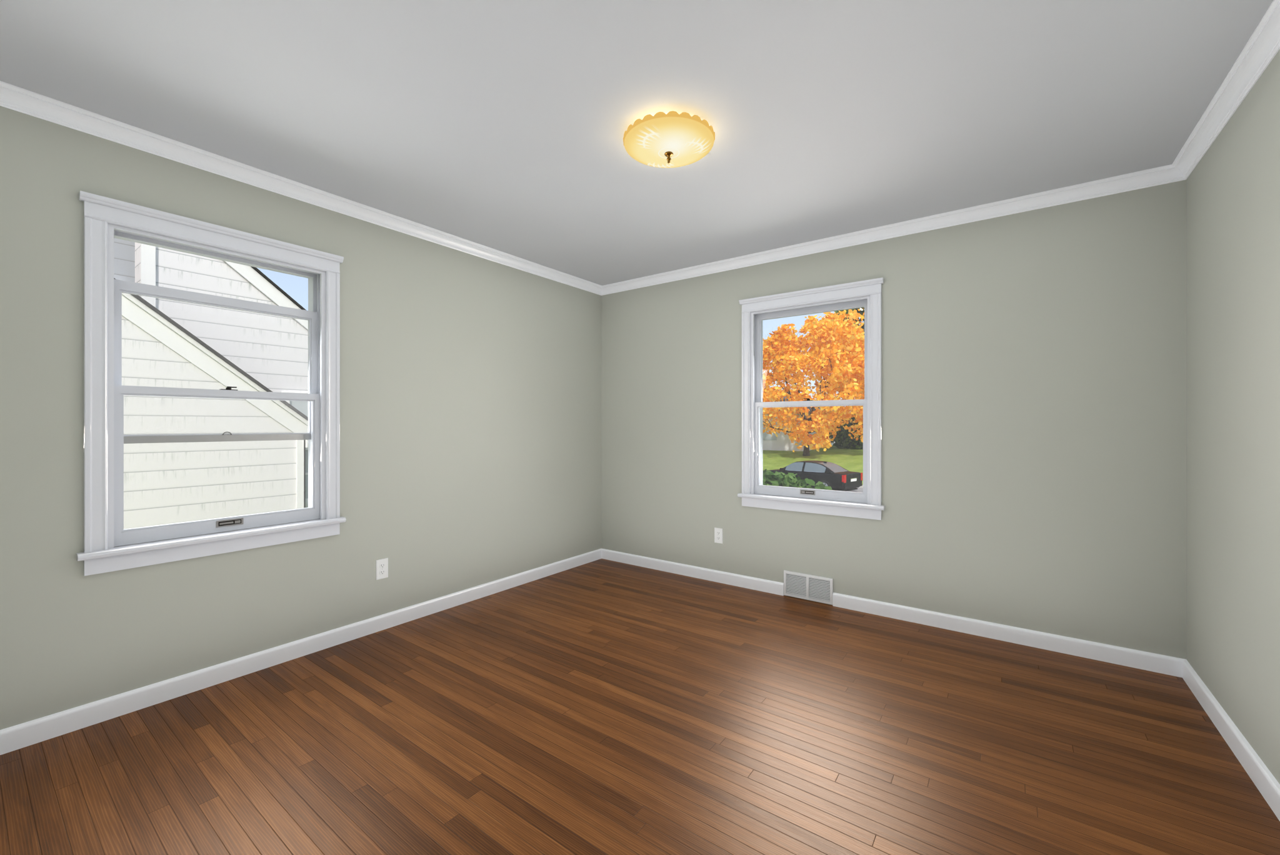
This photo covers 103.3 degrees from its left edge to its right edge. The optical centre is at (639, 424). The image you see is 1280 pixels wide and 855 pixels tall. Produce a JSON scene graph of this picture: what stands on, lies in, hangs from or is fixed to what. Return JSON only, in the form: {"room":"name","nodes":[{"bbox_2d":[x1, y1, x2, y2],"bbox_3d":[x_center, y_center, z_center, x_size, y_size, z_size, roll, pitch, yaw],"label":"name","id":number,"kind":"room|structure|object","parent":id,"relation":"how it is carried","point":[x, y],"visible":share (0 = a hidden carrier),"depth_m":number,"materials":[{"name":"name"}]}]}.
{"room":"empty bedroom","nodes":[
{"label":"empty bedroom","id":0,"kind":"room"},
{"bbox_2d":[0,106,601,729],"bbox_3d":[-1.553,-0.016,3.103,0.200,2.640,4.200,0,0,36],"label":"wall","id":1,"kind":"structure","parent":0,"point":[470,421],"depth_m":2.73,"materials":[{"name":"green paint"}]},
{"bbox_2d":[76,190,346,575],"bbox_3d":[-2.015,-0.160,2.458,0.276,1.522,0.989,0,0,36],"label":"window","id":2,"kind":"structure","parent":1,"relation":"in","point":[111,543],"depth_m":2.29,"materials":[{"name":"white paint"}]},
{"bbox_2d":[0,80,602,295],"bbox_3d":[-1.449,-1.202,3.027,0.058,0.068,3.800,0,0,36],"label":"crown molding","id":3,"kind":"structure","parent":1,"relation":"attached to","point":[12,97],"depth_m":2.41,"materials":[{"name":"paint"}]},
{"bbox_2d":[0,548,602,754],"bbox_3d":[-1.466,1.161,3.039,0.016,0.086,3.800,0,0,36],"label":"baseboard","id":4,"kind":"structure","parent":1,"relation":"attached to","point":[27,734],"depth_m":2.42,"materials":[{"name":"paint"}]},
{"bbox_2d":[375,557,388,579],"bbox_3d":[-1.516,0.848,2.977,0.008,0.115,0.070,0,0,36],"label":"electrical outlet","id":5,"kind":"object","parent":1,"relation":"attached to","point":[382,569],"visible":1,"depth_m":2.97,"materials":[{"name":"white plastic"}]},
{"bbox_2d":[0,0,1273,285],"bbox_3d":[0.004,-1.296,1.962,4.061,0.120,4.200,0,0,36],"label":"ceiling","id":6,"kind":"structure","parent":0,"point":[501,125],"depth_m":1.91,"materials":[{"name":"white paint"}]},
{"bbox_2d":[623,110,714,168],"bbox_3d":[0.122,-1.172,2.145,0.388,0.128,0.388,0,0,36],"label":"ceiling light","id":7,"kind":"object","parent":6,"relation":"attached to","point":[670,139],"visible":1,"depth_m":2.07,"materials":[{"name":"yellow glass"}]},
{"bbox_2d":[0,558,1279,854],"bbox_3d":[0.004,1.264,1.962,4.061,0.120,4.200,0,0,36],"label":"floor","id":8,"kind":"structure","parent":0,"point":[601,706],"depth_m":1.88,"materials":[{"name":"brown wood"}]},
{"bbox_2d":[601,180,1186,659],"bbox_3d":[1.187,-0.016,3.575,4.061,2.640,0.200,0,0,36],"label":"wall","id":9,"kind":"structure","parent":0,"point":[1034,420],"depth_m":2.90,"materials":[{"name":"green paint"}]},
{"bbox_2d":[602,548,783,595],"bbox_3d":[0.342,1.161,4.060,1.665,0.086,0.016,0,0,36],"label":"baseboard","id":10,"kind":"structure","parent":9,"relation":"attached to","point":[756,584],"depth_m":3.96,"materials":[{"name":"paint"}]},
{"bbox_2d":[714,527,723,543],"bbox_3d":[0.601,0.849,3.875,0.070,0.115,0.008,0,0,36],"label":"electrical outlet","id":11,"kind":"object","parent":9,"relation":"attached to","point":[718,535],"visible":1,"depth_m":3.87,"materials":[{"name":"white plastic"}]},
{"bbox_2d":[783,570,833,604],"bbox_3d":[1.150,1.112,3.468,0.333,0.172,0.015,0,0,36],"label":"air vent","id":12,"kind":"object","parent":9,"relation":"in","point":[810,587],"visible":1,"depth_m":3.46,"materials":[{"name":"white metal"}]},
{"bbox_2d":[737,277,884,519],"bbox_3d":[1.200,-0.160,3.555,0.989,1.522,0.276,0,0,36],"label":"window","id":13,"kind":"structure","parent":9,"relation":"in","point":[867,502],"depth_m":3.46,"materials":[{"name":"white paint"}]},
{"bbox_2d":[602,165,1177,295],"bbox_3d":[1.110,-1.202,3.471,3.540,0.068,0.058,0,0,36],"label":"crown molding","id":14,"kind":"structure","parent":9,"relation":"attached to","point":[1156,176],"depth_m":3.03,"materials":[{"name":"paint"}]},
{"bbox_2d":[832,592,1177,676],"bbox_3d":[1.930,1.161,2.896,1.598,0.086,0.016,0,0,36],"label":"baseboard","id":15,"kind":"structure","parent":9,"relation":"attached to","point":[1158,663],"depth_m":2.78,"materials":[{"name":"paint"}]},
{"bbox_2d":[1186,49,1279,784],"bbox_3d":[1.562,-0.016,0.820,0.200,2.640,4.200,0,0,36],"label":"wall","id":16,"kind":"structure","parent":0,"point":[1233,419],"depth_m":1.86,"materials":[{"name":"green paint"}]},
{"bbox_2d":[1167,0,1279,182],"bbox_3d":[1.458,-1.202,0.896,0.058,0.068,3.800,0,0,36],"label":"crown molding","id":17,"kind":"structure","parent":16,"relation":"attached to","point":[1257,54],"depth_m":1.83,"materials":[{"name":"paint"}]},
{"bbox_2d":[1177,657,1279,821],"bbox_3d":[1.475,1.161,0.884,0.016,0.086,3.800,0,0,36],"label":"baseboard","id":18,"kind":"structure","parent":16,"relation":"attached to","point":[1266,783],"depth_m":1.85,"materials":[{"name":"paint"}]},
{"label":"outside","id":19,"kind":"structure","parent":0,"visible":0},
{"bbox_2d":[763,444,863,484],"bbox_3d":[43.161,0.934,80.861,120.000,4.720,124.900,0,0,36],"label":"lawn","id":20,"kind":"structure","parent":19,"point":[847,455],"depth_m":34.72,"materials":[{"name":"green plant"}]},
{"bbox_2d":[763,386,834,451],"bbox_3d":[10.364,-0.679,45.077,12.000,5.600,9.000,0,0,36],"label":"house","id":21,"kind":"structure","parent":20,"relation":"on","point":[776,441],"depth_m":39.57,"materials":[{"name":"white"}]},
{"bbox_2d":[763,308,864,456],"bbox_3d":[12.107,-2.868,35.106,12.184,10.171,9.663,0,0,36],"label":"maple","id":22,"kind":"object","parent":20,"relation":"on","point":[832,330],"depth_m":33.09,"materials":[{"name":"orange plant"}]},
{"bbox_2d":[828,410,863,449],"bbox_3d":[17.815,0.622,39.999,5.828,4.058,3.417,0,0,36],"label":"bush","id":23,"kind":"object","parent":20,"relation":"on","point":[849,441],"depth_m":39.74,"materials":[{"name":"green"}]},
{"bbox_2d":[834,307,864,406],"bbox_3d":[20.360,-5.239,45.376,8.774,14.038,8.290,0,0,36],"label":"tree","id":24,"kind":"object","parent":20,"relation":"on","point":[860,312],"depth_m":44.72,"materials":[{"name":"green plant"}]},
{"bbox_2d":[847,487,863,492],"bbox_3d":[4.147,3.444,27.627,120.000,0.300,7.100,0,0,36],"label":"street","id":25,"kind":"structure","parent":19,"point":[860,490],"depth_m":25.41,"materials":[{"name":"grey asphalt"}]},
{"bbox_2d":[764,460,862,491],"bbox_3d":[8.578,2.595,25.804,2.060,1.515,4.828,0,0,-40],"label":"sedan","id":26,"kind":"object","parent":25,"relation":"on","point":[827,480],"depth_m":24.43,"materials":[{"name":"black paint"}]},
{"bbox_3d":[-13.173,2.589,3.994,120.000,1.170,51.500,0,0,36],"label":"lawn","id":27,"kind":"structure","parent":19,"visible":0},
{"bbox_2d":[113,238,308,529],"bbox_3d":[-5.937,-2.121,4.580,3.180,8.350,17.000,0,0,36],"label":"house","id":28,"kind":"structure","parent":27,"relation":"on","point":[134,262],"depth_m":4.85,"materials":[{"name":"white wood"}]},
{"bbox_2d":[763,468,832,489],"bbox_3d":[1.821,1.518,7.455,2.658,1.746,1.962,0,0,36],"label":"bush","id":29,"kind":"object","parent":27,"relation":"on","point":[784,481],"depth_m":7.20,"materials":[{"name":"green plant"}]}
]}

